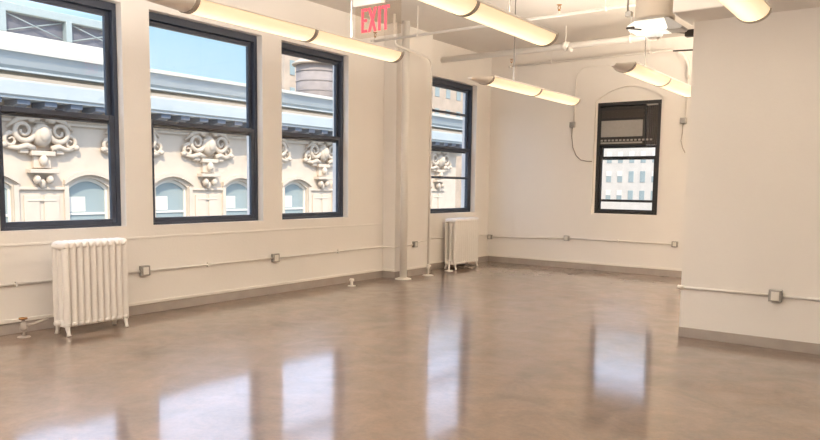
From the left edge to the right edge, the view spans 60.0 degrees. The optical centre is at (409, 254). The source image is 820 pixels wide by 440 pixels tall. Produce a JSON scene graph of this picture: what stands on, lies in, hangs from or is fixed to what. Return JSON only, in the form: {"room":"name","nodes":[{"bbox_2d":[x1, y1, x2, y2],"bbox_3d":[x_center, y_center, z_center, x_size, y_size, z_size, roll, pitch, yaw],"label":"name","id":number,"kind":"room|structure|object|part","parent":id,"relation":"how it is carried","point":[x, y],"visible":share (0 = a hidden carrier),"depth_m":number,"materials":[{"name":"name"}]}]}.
{"room":"empty office loft","nodes":[
{"label":"empty office loft","id":0,"kind":"room"},
{"bbox_2d":[0,0,491,320],"bbox_3d":[-3.427,-1.319,7.716,0.320,4.060,16.515,5,7,36],"label":"wall","id":1,"kind":"structure","parent":0,"point":[363,78],"depth_m":9.51,"materials":[{"name":"paint"}]},
{"bbox_2d":[0,0,120,230],"bbox_3d":[-3.659,-1.484,7.361,0.122,2.428,1.333,5,7,36],"label":"window","id":2,"kind":"structure","parent":1,"relation":"in","point":[107,10],"depth_m":7.71,"materials":[{"name":"black metal"}]},
{"bbox_3d":[-3.677,-2.006,7.329,0.044,1.214,1.233,5,7,36],"label":"sash","id":3,"kind":"part","parent":2,"relation":"part of","materials":[{"name":"black metal"}]},
{"bbox_3d":[-3.654,-0.895,7.408,0.044,1.191,1.233,5,7,36],"label":"sash","id":4,"kind":"part","parent":2,"relation":"part of","materials":[{"name":"black metal"}]},
{"bbox_2d":[0,271,139,286],"bbox_3d":[-5.633,0.500,4.604,0.032,0.057,8.652,5,7,36],"label":"conduit","id":5,"kind":"object","parent":1,"relation":"attached to","point":[15,283],"visible":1,"depth_m":7.08,"materials":[{"name":"metal"}]},
{"bbox_2d":[139,265,149,275],"bbox_3d":[-3.027,0.186,8.115,0.057,0.115,0.115,5,7,36],"label":"outlet box","id":6,"kind":"object","parent":1,"relation":"attached to","point":[144,270],"visible":1,"depth_m":8.09,"materials":[{"name":"metal"}]},
{"bbox_3d":[-3.007,0.187,8.101,0.005,0.083,0.069,5,7,36],"label":"plate","id":7,"kind":"part","parent":6,"relation":"part of","materials":[{"name":"plastic"}]},
{"bbox_2d":[0,223,382,246],"bbox_3d":[-4.321,-0.042,6.359,0.008,0.025,13.100,5,7,36],"label":"trim","id":8,"kind":"structure","parent":1,"relation":"attached to","point":[196,234],"depth_m":8.83,"materials":[{"name":"paint"}]},
{"bbox_2d":[149,12,257,224],"bbox_3d":[-2.568,-1.612,8.840,0.122,2.428,1.673,5,7,36],"label":"window","id":9,"kind":"structure","parent":1,"relation":"in","point":[156,20],"depth_m":9.06,"materials":[{"name":"black metal"}]},
{"bbox_3d":[-2.587,-2.134,8.808,0.044,1.214,1.573,5,7,36],"label":"sash","id":10,"kind":"part","parent":9,"relation":"part of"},
{"bbox_3d":[-2.563,-1.024,8.887,0.044,1.191,1.573,5,7,36],"label":"sash","id":11,"kind":"part","parent":9,"relation":"part of","materials":[{"name":"clear glass"}]},
{"bbox_2d":[150,257,271,270],"bbox_3d":[-2.443,0.117,8.928,0.032,0.056,1.889,5,7,36],"label":"conduit","id":12,"kind":"object","parent":1,"relation":"attached to","point":[208,264],"visible":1,"depth_m":8.82,"materials":[{"name":"metal"}]},
{"bbox_2d":[0,254,487,335],"bbox_3d":[-3.212,0.649,7.728,0.277,0.145,16.515,5,7,36],"label":"baseboard","id":13,"kind":"structure","parent":1,"relation":"attached to","point":[11,326],"depth_m":9.29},
{"bbox_2d":[271,253,279,261],"bbox_3d":[-1.840,0.046,9.725,0.057,0.115,0.115,5,7,36],"label":"outlet box","id":14,"kind":"object","parent":1,"relation":"attached to","point":[275,257],"visible":1,"depth_m":9.70,"materials":[{"name":"metal"}]},
{"bbox_2d":[281,42,343,219],"bbox_3d":[-1.464,-1.742,10.338,0.122,2.428,1.372,5,7,36],"label":"window","id":15,"kind":"structure","parent":1,"relation":"in","point":[337,61],"depth_m":10.72,"materials":[{"name":"black metal"}]},
{"bbox_3d":[-1.482,-2.264,10.306,0.044,1.214,1.272,5,7,36],"label":"sash","id":16,"kind":"part","parent":15,"relation":"part of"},
{"bbox_3d":[-1.458,-1.153,10.385,0.044,1.191,1.272,5,7,36],"label":"sash","id":17,"kind":"part","parent":15,"relation":"part of","materials":[{"name":"clear glass"}]},
{"bbox_2d":[280,244,412,257],"bbox_3d":[-0.888,-0.054,10.825,0.282,0.063,2.792,5,7,36],"label":"conduit","id":18,"kind":"object","parent":1,"relation":"attached to","point":[338,250],"visible":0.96,"depth_m":10.78,"materials":[{"name":"metal"}]},
{"bbox_2d":[430,77,472,212],"bbox_3d":[0.661,-1.992,13.219,0.122,2.428,1.686,5,7,36],"label":"window","id":19,"kind":"structure","parent":1,"relation":"in","point":[436,82],"depth_m":13.72,"materials":[{"name":"black metal"}]},
{"bbox_3d":[0.643,-2.514,13.187,0.044,1.214,1.586,5,7,36],"label":"sash","id":20,"kind":"part","parent":19,"relation":"part of","materials":[{"name":"clear glass"}]},
{"bbox_3d":[0.667,-1.403,13.266,0.044,1.191,1.586,5,7,36],"label":"sash","id":21,"kind":"part","parent":19,"relation":"part of","materials":[{"name":"clear glass"}]},
{"bbox_2d":[418,234,487,242],"bbox_3d":[0.839,-0.299,13.160,0.280,0.079,2.836,5,7,36],"label":"conduit","id":22,"kind":"object","parent":1,"relation":"attached to","point":[479,234],"visible":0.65,"depth_m":12.87,"materials":[{"name":"metal"}]},
{"bbox_2d":[0,261,819,439],"bbox_3d":[1.295,1.189,4.526,12.020,0.200,17.035,5,7,36],"label":"floor","id":23,"kind":"structure","parent":0,"point":[488,350],"depth_m":5.84,"materials":[{"name":"concrete"}]},
{"bbox_2d":[17,317,48,337],"bbox_3d":[-3.659,0.698,6.903,0.285,0.194,0.119,-3,6,-31],"label":"radiator valve","id":24,"kind":"object","parent":23,"relation":"on","point":[23,327],"visible":1,"depth_m":6.85,"materials":[{"name":"white metal"}]},
{"bbox_2d":[51,237,128,336],"bbox_3d":[-3.233,0.313,7.173,0.276,0.930,0.736,5,7,36],"label":"radiator","id":25,"kind":"object","parent":23,"relation":"on","point":[90,276],"visible":1,"depth_m":7.06,"materials":[{"name":"metal"}]},
{"bbox_3d":[-3.487,0.725,7.037,0.082,0.130,0.059,5,7,36],"label":"leg","id":26,"kind":"part","parent":25,"relation":"part of","materials":[{"name":"paint"}]},
{"bbox_3d":[-3.331,0.738,6.923,0.082,0.130,0.059,5,7,36],"label":"leg","id":27,"kind":"part","parent":25,"relation":"part of","materials":[{"name":"paint"}]},
{"bbox_3d":[-2.966,0.695,7.418,0.082,0.130,0.059,5,7,36],"label":"leg","id":28,"kind":"part","parent":25,"relation":"part of","materials":[{"name":"paint"}]},
{"bbox_2d":[348,278,355,286],"bbox_3d":[-0.872,0.417,10.631,0.124,0.111,0.124,5,7,36],"label":"pipe stub","id":29,"kind":"object","parent":23,"relation":"on","point":[351,280],"visible":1,"depth_m":10.61,"materials":[{"name":"paint"}]},
{"bbox_2d":[395,21,410,279],"bbox_3d":[-0.085,-1.622,11.306,0.270,4.060,0.270,5,7,36],"label":"riser pipe","id":30,"kind":"object","parent":23,"relation":"on","point":[405,24],"visible":1,"depth_m":11.26,"materials":[{"name":"metal"}]},
{"bbox_2d":[383,22,432,269],"bbox_3d":[-0.032,-1.672,11.836,0.255,4.060,1.000,5,7,36],"label":"wall pier","id":31,"kind":"object","parent":23,"relation":"on","point":[419,67],"visible":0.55,"depth_m":11.63,"materials":[{"name":"paint"}]},
{"bbox_2d":[412,241,417,246],"bbox_3d":[0.086,-0.170,11.904,0.057,0.100,0.100,5,7,36],"label":"outlet box","id":32,"kind":"object","parent":31,"relation":"attached to","point":[415,243],"visible":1,"depth_m":11.87,"materials":[{"name":"metal"}]},
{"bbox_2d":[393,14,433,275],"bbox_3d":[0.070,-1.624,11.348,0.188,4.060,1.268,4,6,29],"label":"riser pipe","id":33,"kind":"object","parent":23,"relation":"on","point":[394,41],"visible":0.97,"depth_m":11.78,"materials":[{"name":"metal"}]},
{"bbox_2d":[445,260,452,271],"bbox_3d":[0.668,0.200,12.720,0.159,0.182,0.312,-1,6,-19],"label":"stub","id":34,"kind":"object","parent":23,"relation":"on","point":[448,270],"visible":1,"depth_m":12.64,"materials":[{"name":"paint"}]},
{"bbox_2d":[444,217,478,269],"bbox_3d":[0.957,-0.215,13.216,0.276,0.930,0.873,5,7,36],"label":"radiator","id":35,"kind":"object","parent":23,"relation":"on","point":[461,234],"visible":0.98,"depth_m":13.01,"materials":[{"name":"metal"}]},
{"bbox_2d":[307,0,693,52],"bbox_3d":[1.350,-3.076,4.115,12.020,0.250,17.035,5,7,36],"label":"ceiling","id":36,"kind":"structure","parent":0,"point":[612,23],"depth_m":10.92,"materials":[{"name":"paint"}]},
{"bbox_2d":[146,0,403,62],"bbox_3d":[-0.952,-2.453,5.776,0.244,1.367,2.728,5,7,36],"label":"pendant light","id":37,"kind":"object","parent":36,"relation":"hanging from","point":[212,9],"visible":1,"depth_m":5.62,"materials":[{"name":"beige"}]},
{"bbox_3d":[-1.567,-1.751,5.014,0.242,0.098,0.036,5,7,36],"label":"plate","id":38,"kind":"part","parent":37,"relation":"part of","materials":[{"name":"beige metal"}]},
{"bbox_2d":[192,0,314,40],"bbox_3d":[-1.216,-1.794,5.490,0.230,0.089,1.149,5,7,36],"label":"diffuser","id":39,"kind":"object","parent":37,"relation":"attached to","point":[212,9],"depth_m":5.39,"materials":[{"name":"beige"}]},
{"bbox_3d":[-0.772,-1.870,5.894,0.014,0.016,2.370,5,7,36],"label":"rail","id":40,"kind":"part","parent":37,"relation":"part of","materials":[{"name":"beige metal"}]},
{"bbox_3d":[-0.865,-1.833,5.966,0.242,0.098,0.036,5,7,36],"label":"plate","id":41,"kind":"part","parent":37,"relation":"part of","materials":[{"name":"white metal"}]},
{"bbox_3d":[-0.522,-2.548,6.354,0.230,1.279,0.110,5,7,36],"label":"hanger rod","id":42,"kind":"part","parent":37,"relation":"part of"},
{"bbox_2d":[310,31,400,61],"bbox_3d":[-0.514,-1.877,6.441,0.230,0.089,1.149,5,7,36],"label":"diffuser","id":43,"kind":"object","parent":37,"relation":"attached to","point":[330,39],"depth_m":6.35,"materials":[{"name":"beige plastic"}]},
{"bbox_3d":[-0.163,-1.916,6.917,0.242,0.098,0.036,5,7,36],"label":"plate","id":44,"kind":"part","parent":37,"relation":"part of","materials":[{"name":"metal"}]},
{"bbox_2d":[353,0,389,32],"bbox_3d":[-0.331,-2.750,7.230,0.610,1.040,0.110,5,7,36],"label":"exit sign","id":45,"kind":"object","parent":36,"relation":"hanging from","point":[356,3],"visible":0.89,"depth_m":7.28,"materials":[{"name":"paint"}]},
{"bbox_2d":[419,0,558,46],"bbox_3d":[0.312,-2.346,4.834,0.244,1.367,2.858,5,7,36],"label":"pendant light","id":46,"kind":"object","parent":36,"relation":"hanging from","point":[482,12],"visible":1,"depth_m":5.26,"materials":[{"name":"beige plastic"}]},
{"bbox_2d":[419,0,476,14],"bbox_3d":[0.020,-1.684,4.510,0.230,0.089,1.184,5,7,36],"label":"diffuser","id":47,"kind":"object","parent":46,"relation":"attached to","point":[456,7],"depth_m":4.82,"materials":[{"name":"beige plastic"}]},
{"bbox_3d":[0.382,-1.724,5.000,0.242,0.098,0.036,5,7,36],"label":"plate","id":48,"kind":"part","parent":46,"relation":"part of","materials":[{"name":"beige metal"}]},
{"bbox_2d":[464,3,555,44],"bbox_3d":[0.760,-1.771,5.513,0.230,0.089,1.244,5,7,36],"label":"diffuser","id":49,"kind":"object","parent":46,"relation":"attached to","point":[487,14],"depth_m":5.41,"materials":[{"name":"beige plastic"}]},
{"bbox_3d":[0.492,-1.763,4.952,0.014,0.016,2.500,5,7,36],"label":"rail","id":50,"kind":"part","parent":46,"relation":"part of","materials":[{"name":"beige metal"}]},
{"bbox_3d":[1.139,-1.813,6.027,0.242,0.098,0.036,5,7,36],"label":"plate","id":51,"kind":"part","parent":46,"relation":"part of","materials":[{"name":"white metal"}]},
{"bbox_2d":[370,0,635,42],"bbox_3d":[1.125,-3.243,9.414,4.219,0.439,0.068,5,7,36],"label":"pipe","id":52,"kind":"object","parent":36,"relation":"attached to","point":[605,8],"visible":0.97,"depth_m":9.15,"materials":[{"name":"metal"}]},
{"bbox_2d":[468,0,580,105],"bbox_3d":[1.538,-2.746,9.152,0.244,1.367,2.858,5,7,36],"label":"pendant light","id":53,"kind":"object","parent":36,"relation":"hanging from","point":[494,81],"visible":0.99,"depth_m":8.94,"materials":[{"name":"beige"}]},
{"bbox_3d":[0.885,-2.039,8.338,0.242,0.098,0.036,5,7,36],"label":"plate","id":54,"kind":"part","parent":53,"relation":"part of","materials":[{"name":"metal"}]},
{"bbox_3d":[1.302,-2.762,8.827,0.230,1.279,0.110,5,7,36],"label":"hanger rod","id":55,"kind":"part","parent":53,"relation":"part of","materials":[{"name":"white metal"}]},
{"bbox_2d":[488,77,540,95],"bbox_3d":[1.255,-2.085,8.840,0.230,0.089,1.214,5,7,36],"label":"diffuser","id":56,"kind":"object","parent":53,"relation":"attached to","point":[499,82],"depth_m":8.76,"materials":[{"name":"beige plastic"}]},
{"bbox_3d":[1.718,-2.163,9.270,0.014,0.016,2.500,5,7,36],"label":"rail","id":57,"kind":"part","parent":53,"relation":"part of","materials":[{"name":"white metal"}]},
{"bbox_2d":[535,90,578,104],"bbox_3d":[1.995,-2.172,9.843,0.230,0.089,1.214,5,7,36],"label":"diffuser","id":58,"kind":"object","parent":53,"relation":"attached to","point":[551,95],"depth_m":9.76,"materials":[{"name":"beige plastic"}]},
{"bbox_2d":[440,17,647,62],"bbox_3d":[2.107,-3.438,11.527,3.830,0.431,0.170,5,7,36],"label":"ceiling pipe","id":59,"kind":"object","parent":36,"relation":"attached to","point":[565,45],"visible":0.79,"depth_m":11.38,"materials":[{"name":"metal"}]},
{"bbox_2d":[508,41,688,77],"bbox_3d":[3.228,-3.389,12.635,3.297,0.711,0.217,4,7,33],"label":"pipe","id":60,"kind":"object","parent":36,"relation":"hanging from","point":[668,50],"visible":0.97,"depth_m":12.43,"materials":[{"name":"metal"}]},
{"bbox_2d":[609,37,690,97],"bbox_3d":[2.842,-2.629,8.113,0.244,1.367,2.778,5,7,36],"label":"pendant light","id":61,"kind":"object","parent":36,"relation":"hanging from","point":[638,70],"visible":0.89,"depth_m":7.84,"materials":[{"name":"beige"}]},
{"bbox_3d":[2.213,-1.925,7.331,0.242,0.098,0.036,5,7,36],"label":"plate","id":62,"kind":"part","parent":61,"relation":"part of","materials":[{"name":"white metal"}]},
{"bbox_3d":[2.588,-2.643,7.764,0.230,1.279,0.110,5,7,36],"label":"hanger rod","id":63,"kind":"part","parent":61,"relation":"part of","materials":[{"name":"metal"}]},
{"bbox_2d":[625,64,669,85],"bbox_3d":[2.571,-1.970,7.817,0.230,0.089,1.174,5,7,36],"label":"diffuser","id":64,"kind":"object","parent":61,"relation":"attached to","point":[640,71],"depth_m":7.75,"materials":[{"name":"beige"}]},
{"bbox_3d":[3.022,-2.046,8.231,0.014,0.016,2.420,5,7,36],"label":"rail","id":65,"kind":"part","parent":61,"relation":"part of","materials":[{"name":"white metal"}]},
{"bbox_2d":[661,79,690,96],"bbox_3d":[3.287,-2.054,8.788,0.230,0.089,1.174,5,7,36],"label":"diffuser","id":66,"kind":"object","parent":61,"relation":"attached to","point":[676,86],"depth_m":8.64,"materials":[{"name":"beige plastic"}]},
{"bbox_2d":[625,0,674,20],"bbox_3d":[2.404,-2.754,6.964,0.384,0.910,0.417,-3,7,-33],"label":"duct","id":67,"kind":"object","parent":36,"relation":"hanging from","point":[644,9],"visible":0.75,"depth_m":6.84,"materials":[{"name":"metal"}]},
{"bbox_3d":[2.180,-2.788,7.019,0.060,0.860,0.060,5,7,36],"label":"rod","id":68,"kind":"part","parent":67,"relation":"part of","materials":[{"name":"metal"}]},
{"bbox_2d":[718,0,771,23],"bbox_3d":[1.668,-2.244,3.949,0.244,1.367,2.708,5,7,36],"label":"pendant light","id":69,"kind":"object","parent":36,"relation":"hanging from","point":[745,11],"visible":1,"depth_m":4.83,"materials":[{"name":"beige plastic"}]},
{"bbox_3d":[2.451,-1.705,5.082,0.242,0.098,0.036,5,7,36],"label":"plate","id":70,"kind":"part","parent":69,"relation":"part of","materials":[{"name":"beige metal"}]},
{"bbox_2d":[487,36,692,268],"bbox_3d":[6.271,-1.514,11.032,12.020,4.060,0.320,5,7,36],"label":"wall","id":71,"kind":"structure","parent":0,"point":[539,187],"depth_m":13.18,"materials":[{"name":"paint"}]},
{"bbox_2d":[492,236,563,238],"bbox_3d":[2.282,-0.330,13.858,1.556,0.085,0.025,5,7,36],"label":"conduit","id":72,"kind":"object","parent":71,"relation":"attached to","point":[492,236],"visible":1,"depth_m":13.78,"materials":[{"name":"metal"}]},
{"bbox_2d":[564,235,569,240],"bbox_3d":[2.942,-0.305,13.357,0.100,0.100,0.057,5,7,36],"label":"outlet box","id":73,"kind":"object","parent":71,"relation":"attached to","point":[566,238],"visible":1,"depth_m":13.34,"materials":[{"name":"metal"}]},
{"bbox_2d":[569,122,575,127],"bbox_3d":[3.000,-2.395,13.131,0.100,0.100,0.060,5,7,36],"label":"outlet box","id":74,"kind":"object","parent":71,"relation":"attached to","point":[571,124],"visible":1,"depth_m":13.11,"materials":[{"name":"metal"}]},
{"bbox_2d":[571,128,591,161],"bbox_3d":[3.154,-2.018,13.056,0.413,0.633,0.026,5,7,36],"label":"cable","id":75,"kind":"object","parent":74,"relation":"hanging from","point":[572,128],"visible":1,"depth_m":13.13,"materials":[{"name":"grey plastic"}]},
{"bbox_2d":[488,254,681,276],"bbox_3d":[6.201,0.451,11.041,11.480,0.145,0.022,5,7,36],"label":"baseboard","id":76,"kind":"structure","parent":71,"relation":"attached to","point":[659,271],"depth_m":13.14,"materials":[{"name":"grey wood"}]},
{"bbox_2d":[573,63,647,121],"bbox_3d":[3.557,-2.894,12.695,1.336,1.001,0.022,5,7,36],"label":"conduit","id":77,"kind":"object","parent":71,"relation":"attached to","point":[641,63],"visible":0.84,"depth_m":13.00,"materials":[{"name":"metal"}]},
{"bbox_2d":[569,238,671,244],"bbox_3d":[3.749,-0.241,12.783,1.885,0.056,0.032,5,7,36],"label":"conduit","id":78,"kind":"object","parent":71,"relation":"attached to","point":[617,240],"visible":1,"depth_m":12.77,"materials":[{"name":"metal"}]},
{"bbox_2d":[594,99,661,214],"bbox_3d":[3.897,-1.720,12.702,1.140,1.990,0.120,5,7,36],"label":"window","id":79,"kind":"structure","parent":71,"relation":"in","point":[600,157],"depth_m":12.69,"materials":[{"name":"black metal"}]},
{"bbox_3d":[3.885,-1.266,12.738,1.030,0.980,0.040,5,7,36],"label":"sash","id":80,"kind":"part","parent":79,"relation":"part of","materials":[{"name":"clear glass"}]},
{"bbox_2d":[599,103,657,145],"bbox_3d":[3.869,-2.291,12.599,1.021,0.705,0.140,5,7,36],"label":"window air conditioner","id":81,"kind":"object","parent":79,"relation":"attached to","point":[626,125],"visible":1,"depth_m":12.53,"materials":[{"name":"metal"}]},
{"bbox_3d":[3.755,-2.236,12.611,0.750,0.290,0.014,5,7,36],"label":"panel","id":82,"kind":"part","parent":81,"relation":"part of","materials":[{"name":"beige plastic"}]},
{"bbox_2d":[602,109,653,118],"bbox_3d":[3.831,-2.483,12.536,0.928,0.140,0.010,5,7,36],"label":"vent grille","id":83,"kind":"object","parent":81,"relation":"attached to","point":[606,113],"depth_m":12.53,"materials":[{"name":"black metal"}]},
{"bbox_3d":[4.202,-2.250,12.350,0.186,0.680,0.030,5,7,36],"label":"filler panel","id":84,"kind":"part","parent":81,"relation":"part of","materials":[{"name":"brown plastic"}]},
{"bbox_3d":[3.923,-2.175,12.687,1.030,0.960,0.040,5,7,36],"label":"sash","id":85,"kind":"part","parent":79,"relation":"part of","materials":[{"name":"black metal"}]},
{"bbox_2d":[671,241,677,246],"bbox_3d":[4.541,-0.175,12.189,0.100,0.100,0.057,5,7,36],"label":"outlet box","id":86,"kind":"object","parent":71,"relation":"attached to","point":[674,243],"visible":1,"depth_m":12.16,"materials":[{"name":"metal"}]},
{"bbox_2d":[680,117,686,123],"bbox_3d":[4.599,-2.253,11.964,0.100,0.100,0.060,5,7,36],"label":"outlet box","id":87,"kind":"object","parent":71,"relation":"attached to","point":[682,120],"visible":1,"depth_m":11.94,"materials":[{"name":"metal"}]},
{"bbox_2d":[685,59,689,116],"bbox_3d":[4.643,-2.774,11.905,0.042,0.960,0.022,5,7,36],"label":"conduit","id":88,"kind":"object","parent":71,"relation":"attached to","point":[689,59],"visible":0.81,"depth_m":11.92,"materials":[{"name":"metal"}]},
{"bbox_2d":[678,7,819,354],"bbox_3d":[5.370,-0.521,5.381,6.288,3.145,0.214,5,7,36],"label":"wall","id":89,"kind":"structure","parent":0,"point":[752,217],"depth_m":6.79,"materials":[{"name":"paint"}]},
{"bbox_2d":[626,17,693,40],"bbox_3d":[2.477,-2.206,7.005,0.582,0.183,0.674,5,7,36],"label":"work lamp","id":90,"kind":"object","parent":89,"relation":"attached to","point":[653,29],"depth_m":6.93,"materials":[{"name":"white metal"}]},
{"bbox_3d":[2.405,-2.171,7.006,0.170,0.110,0.170,5,7,36],"label":"bulb","id":91,"kind":"part","parent":90,"relation":"part of","materials":[{"name":"glass"}]},
{"bbox_3d":[2.487,-2.201,6.998,0.760,0.065,0.117,-1,6,-16],"label":"support rod","id":92,"kind":"part","parent":90,"relation":"part of","materials":[{"name":"metal"}]},
{"bbox_2d":[673,49,692,51],"bbox_3d":[2.731,-2.036,7.089,0.206,0.021,0.016,4,6,31],"label":"support rod","id":93,"kind":"object","parent":89,"relation":"attached to","point":[684,49],"visible":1,"depth_m":7.08,"materials":[{"name":"metal"}]},
{"bbox_2d":[677,285,767,295],"bbox_3d":[3.077,0.358,7.014,0.844,0.041,0.041,5,7,36],"label":"conduit","id":94,"kind":"object","parent":89,"relation":"attached to","point":[678,286],"visible":1,"depth_m":7.02,"materials":[{"name":"metal"}]},
{"bbox_2d":[673,0,819,25],"bbox_3d":[5.228,-2.528,5.019,6.360,0.915,0.683,5,7,36],"label":"beam","id":95,"kind":"structure","parent":89,"relation":"attached to","point":[690,11],"depth_m":6.55,"materials":[{"name":"paint"}]},
{"bbox_2d":[768,289,782,302],"bbox_3d":[3.456,0.391,6.721,0.115,0.115,0.057,5,7,36],"label":"outlet box","id":96,"kind":"object","parent":89,"relation":"attached to","point":[774,295],"visible":1,"depth_m":6.70,"materials":[{"name":"metal"}]},
{"bbox_3d":[3.441,0.393,6.702,0.069,0.083,0.005,5,7,36],"label":"plate","id":97,"kind":"part","parent":96,"relation":"part of","materials":[{"name":"metal"}]},
{"bbox_2d":[782,295,819,300],"bbox_3d":[5.668,0.576,5.121,5.356,0.056,0.032,5,7,36],"label":"conduit","id":98,"kind":"object","parent":89,"relation":"attached to","point":[783,296],"visible":1,"depth_m":6.59,"materials":[{"name":"metal"}]},
{"label":"outside","id":99,"kind":"structure","parent":0,"visible":0},
{"bbox_3d":[44.200,17.185,74.766,300.000,0.400,330.000,5,7,36],"label":"ground","id":100,"kind":"structure","parent":99,"visible":0},
{"bbox_2d":[0,45,462,221],"bbox_3d":[-11.910,5.994,36.333,13.510,27.800,36.600,5,7,36],"label":"ornate stone building","id":101,"kind":"structure","parent":100,"relation":"on","point":[54,170],"depth_m":28.28,"materials":[{"name":"stone"}]},
{"bbox_3d":[-14.238,-1.320,23.808,0.020,2.400,1.480,5,7,36],"label":"glass pane","id":102,"kind":"part","parent":101,"relation":"part of","materials":[{"name":"glass"}]},
{"bbox_2d":[4,171,19,183],"bbox_3d":[-13.963,-2.607,23.493,0.160,0.530,1.960,5,7,36],"label":"hood","id":103,"kind":"object","parent":101,"relation":"attached to","point":[10,177],"depth_m":24.14,"materials":[{"name":"stone"}]},
{"bbox_3d":[-12.953,-1.424,25.062,0.100,1.900,1.600,5,7,36],"label":"pilaster panel","id":104,"kind":"part","parent":101,"relation":"part of","materials":[{"name":"stone"}]},
{"bbox_2d":[0,0,102,60],"bbox_3d":[-16.774,-8.348,28.898,0.500,3.850,11.700,5,7,36],"label":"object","id":105,"kind":"structure","parent":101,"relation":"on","point":[26,27],"depth_m":30.49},
{"bbox_3d":[-16.609,-9.523,28.862,0.350,0.900,0.260,5,7,36],"label":"post","id":106,"kind":"part","parent":105,"relation":"part of","materials":[{"name":"metal"}]},
{"bbox_3d":[-16.900,-9.529,28.889,0.150,0.900,11.700,5,7,36],"label":"dark panel","id":107,"kind":"part","parent":105,"relation":"part of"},
{"bbox_3d":[-14.981,-9.714,31.070,0.350,0.900,0.260,5,7,36],"label":"post","id":108,"kind":"part","parent":105,"relation":"part of","materials":[{"name":"white metal"}]},
{"bbox_2d":[69,197,84,211],"bbox_3d":[-12.336,-1.863,26.312,0.005,0.550,0.650,5,7,36],"label":"blind","id":109,"kind":"object","parent":101,"relation":"hanging from","point":[77,204],"depth_m":26.32,"materials":[{"name":"white fabric"}]},
{"bbox_2d":[63,170,108,183],"bbox_3d":[-11.861,-2.854,26.343,0.160,0.530,1.960,5,7,36],"label":"hood","id":110,"kind":"object","parent":101,"relation":"attached to","point":[69,176],"depth_m":26.16,"materials":[{"name":"stone"}]},
{"bbox_3d":[-12.136,-1.567,26.658,0.020,2.400,1.480,5,7,36],"label":"glass pane","id":111,"kind":"part","parent":101,"relation":"part of","materials":[{"name":"glass"}]},
{"bbox_2d":[156,196,167,209],"bbox_3d":[-10.234,-2.110,29.162,0.005,0.550,0.650,5,7,36],"label":"blind","id":112,"kind":"object","parent":101,"relation":"hanging from","point":[161,201],"depth_m":29.21,"materials":[{"name":"white fabric"}]},
{"bbox_3d":[-10.034,-1.814,29.508,0.020,2.400,1.480,5,7,36],"label":"glass pane","id":113,"kind":"part","parent":101,"relation":"part of","materials":[{"name":"blue glass"}]},
{"bbox_2d":[155,172,193,185],"bbox_3d":[-9.759,-3.102,29.194,0.160,0.530,1.960,5,7,36],"label":"hood","id":114,"kind":"object","parent":101,"relation":"attached to","point":[185,178],"depth_m":29.37,"materials":[{"name":"stone"}]},
{"bbox_3d":[-8.749,-1.918,30.762,0.100,1.900,1.600,5,7,36],"label":"pilaster panel","id":115,"kind":"part","parent":101,"relation":"part of","materials":[{"name":"stone"}]},
{"bbox_2d":[226,196,234,207],"bbox_3d":[-8.132,-2.357,32.012,0.005,0.550,0.650,5,7,36],"label":"blind","id":116,"kind":"object","parent":101,"relation":"hanging from","point":[230,200],"depth_m":32.06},
{"bbox_3d":[-7.304,-6.580,31.845,1.730,0.250,36.600,5,7,36],"label":"bead moulding","id":117,"kind":"part","parent":101,"relation":"part of","materials":[{"name":"grey stone"}]},
{"bbox_3d":[-7.170,-6.978,31.712,2.050,0.570,36.600,5,7,36],"label":"crown moulding","id":118,"kind":"part","parent":101,"relation":"part of","materials":[{"name":"stone"}]},
{"bbox_3d":[-7.140,-7.359,31.657,2.110,0.200,36.600,5,7,36],"label":"cornice","id":119,"kind":"part","parent":101,"relation":"part of","materials":[{"name":"white stone"}]},
{"bbox_2d":[222,174,246,185],"bbox_3d":[-7.657,-3.349,32.044,0.160,0.530,1.960,5,7,36],"label":"hood","id":120,"kind":"object","parent":101,"relation":"attached to","point":[227,179],"depth_m":31.67,"materials":[{"name":"stone"}]},
{"bbox_3d":[-7.932,-2.061,32.358,0.020,2.400,1.480,5,7,36],"label":"glass pane","id":121,"kind":"part","parent":101,"relation":"part of","materials":[{"name":"glass"}]},
{"bbox_2d":[285,196,291,206],"bbox_3d":[-6.030,-2.604,34.862,0.005,0.550,0.650,5,7,36],"label":"blind","id":122,"kind":"object","parent":101,"relation":"hanging from","point":[288,199],"depth_m":34.93,"materials":[{"name":"white fabric"}]},
{"bbox_3d":[-5.830,-2.309,35.208,0.020,2.400,1.480,5,7,36],"label":"glass pane","id":123,"kind":"part","parent":101,"relation":"part of","materials":[{"name":"blue glass"}]},
{"bbox_2d":[282,176,311,186],"bbox_3d":[-5.555,-3.596,34.894,0.160,0.530,1.960,5,7,36],"label":"hood","id":124,"kind":"object","parent":101,"relation":"attached to","point":[306,181],"depth_m":34.98,"materials":[{"name":"stone"}]},
{"bbox_2d":[292,58,332,96],"bbox_3d":[-6.850,-11.802,52.544,3.740,6.450,3.740,5,7,36],"label":"water tank","id":125,"kind":"object","parent":101,"relation":"on","point":[312,77],"visible":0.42,"depth_m":51.06,"materials":[{"name":"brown wood"}]},
{"bbox_3d":[-4.545,-2.413,36.462,0.100,1.900,1.600,5,7,36],"label":"pilaster panel","id":126,"kind":"part","parent":101,"relation":"part of","materials":[{"name":"stone"}]},
{"bbox_3d":[1.761,-3.155,45.013,0.100,1.900,1.600,5,7,36],"label":"pilaster panel","id":127,"kind":"part","parent":101,"relation":"part of","materials":[{"name":"stone"}]},
{"bbox_2d":[281,54,300,91],"bbox_3d":[-8.966,-1.631,69.498,2.500,36.700,11.300,5,7,36],"label":"stone tower","id":128,"kind":"structure","parent":100,"relation":"on","point":[288,71],"depth_m":63.55,"materials":[{"name":"beige stone"}]},
{"bbox_2d":[432,86,462,207],"bbox_3d":[8.865,-7.657,113.620,14.500,40.700,46.500,5,7,36],"label":"building","id":129,"kind":"structure","parent":100,"relation":"on","point":[442,99],"depth_m":96.19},
{"bbox_2d":[601,147,654,209],"bbox_3d":[48.105,-11.232,114.262,36.500,48.700,18.500,5,7,36],"label":"office building","id":130,"kind":"structure","parent":100,"relation":"on","point":[621,179],"depth_m":112.93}
]}

